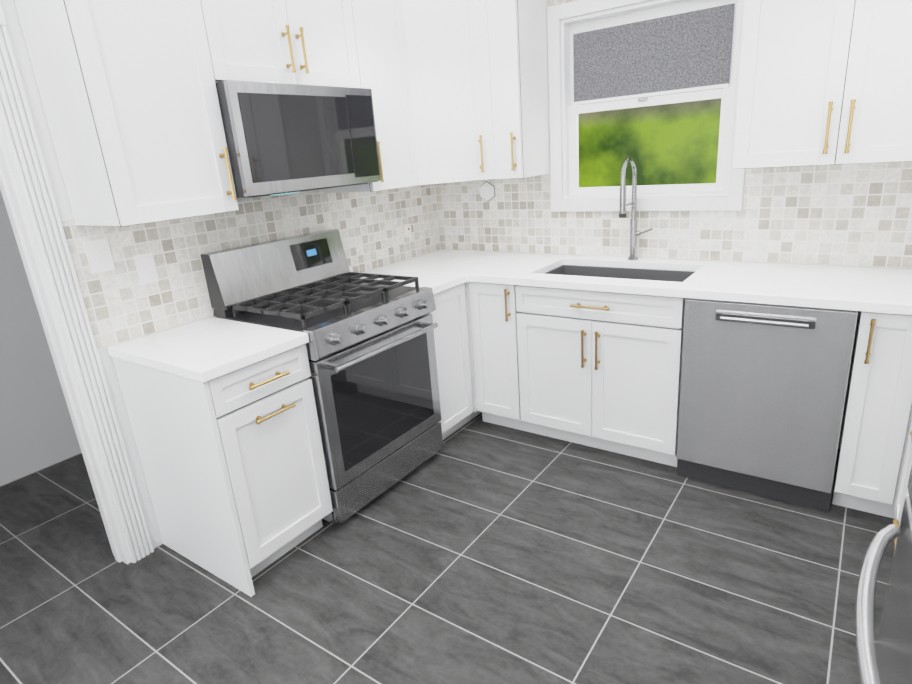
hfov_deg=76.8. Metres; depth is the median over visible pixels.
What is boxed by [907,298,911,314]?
countertop
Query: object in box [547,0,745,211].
window
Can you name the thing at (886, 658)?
fridge
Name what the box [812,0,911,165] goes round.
upper cabinet
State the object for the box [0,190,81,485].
wall
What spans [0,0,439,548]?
wall
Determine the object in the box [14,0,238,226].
upper cabinet
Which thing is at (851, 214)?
backsplash
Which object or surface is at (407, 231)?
outlet
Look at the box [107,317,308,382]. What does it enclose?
countertop
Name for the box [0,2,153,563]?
door frame
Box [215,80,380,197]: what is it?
microwave
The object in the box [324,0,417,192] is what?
upper cabinet
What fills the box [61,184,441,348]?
backsplash
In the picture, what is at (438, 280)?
countertop
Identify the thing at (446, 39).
upper cabinet
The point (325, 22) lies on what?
upper cabinet
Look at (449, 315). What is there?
base cabinet
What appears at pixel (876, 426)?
base cabinet
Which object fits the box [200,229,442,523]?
range
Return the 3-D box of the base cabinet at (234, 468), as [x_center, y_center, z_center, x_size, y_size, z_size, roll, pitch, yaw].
[-0.915,0.445,2.365,0.664,0.875,0.443,9,22,34]
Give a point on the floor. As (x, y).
(477, 549)
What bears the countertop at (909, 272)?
on the base cabinet at (876, 426)
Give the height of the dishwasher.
0.872 m
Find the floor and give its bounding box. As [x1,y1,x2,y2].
[0,412,893,683]
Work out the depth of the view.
3.79 m
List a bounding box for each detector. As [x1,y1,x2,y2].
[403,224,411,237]
[480,181,494,201]
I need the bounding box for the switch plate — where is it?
[83,238,114,273]
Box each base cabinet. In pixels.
[112,344,332,596]
[429,283,480,439]
[464,281,685,466]
[832,311,911,518]
[893,421,911,556]
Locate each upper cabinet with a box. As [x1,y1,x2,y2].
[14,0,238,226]
[222,0,313,84]
[302,0,353,87]
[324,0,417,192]
[402,0,493,185]
[482,0,549,179]
[732,0,827,168]
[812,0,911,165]
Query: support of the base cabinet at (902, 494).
on the floor
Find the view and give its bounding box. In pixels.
[578,88,720,186]
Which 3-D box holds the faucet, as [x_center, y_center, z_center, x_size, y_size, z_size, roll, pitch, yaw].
[0.919,-0.669,2.940,0.130,0.532,0.217,9,22,34]
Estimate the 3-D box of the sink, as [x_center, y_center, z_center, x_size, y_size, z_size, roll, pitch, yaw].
[0.818,-0.232,2.963,0.776,0.216,0.416,9,22,34]
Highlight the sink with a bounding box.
[544,265,694,281]
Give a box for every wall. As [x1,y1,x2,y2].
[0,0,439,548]
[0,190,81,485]
[456,250,911,448]
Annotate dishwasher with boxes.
[677,298,859,511]
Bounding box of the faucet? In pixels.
[619,157,652,259]
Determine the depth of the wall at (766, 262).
2.79 m
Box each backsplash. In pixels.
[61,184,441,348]
[437,0,911,267]
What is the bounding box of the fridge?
[855,466,911,683]
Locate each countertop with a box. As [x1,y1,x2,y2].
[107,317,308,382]
[361,266,470,293]
[388,250,911,314]
[907,270,911,289]
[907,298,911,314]
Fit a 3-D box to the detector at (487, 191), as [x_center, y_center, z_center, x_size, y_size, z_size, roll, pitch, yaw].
[0.190,-0.928,3.552,0.111,0.127,0.022,9,22,34]
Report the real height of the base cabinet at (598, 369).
0.875 m
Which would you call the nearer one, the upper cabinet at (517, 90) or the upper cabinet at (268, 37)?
the upper cabinet at (268, 37)
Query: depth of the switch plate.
2.16 m
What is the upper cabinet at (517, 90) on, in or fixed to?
attached to the wall at (766, 262)
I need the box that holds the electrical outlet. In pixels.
[133,252,158,284]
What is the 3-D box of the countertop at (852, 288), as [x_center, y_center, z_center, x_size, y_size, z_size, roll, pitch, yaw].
[1.022,-0.317,2.762,3.194,0.038,0.648,9,22,34]
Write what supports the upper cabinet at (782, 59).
attached to the wall at (766, 262)

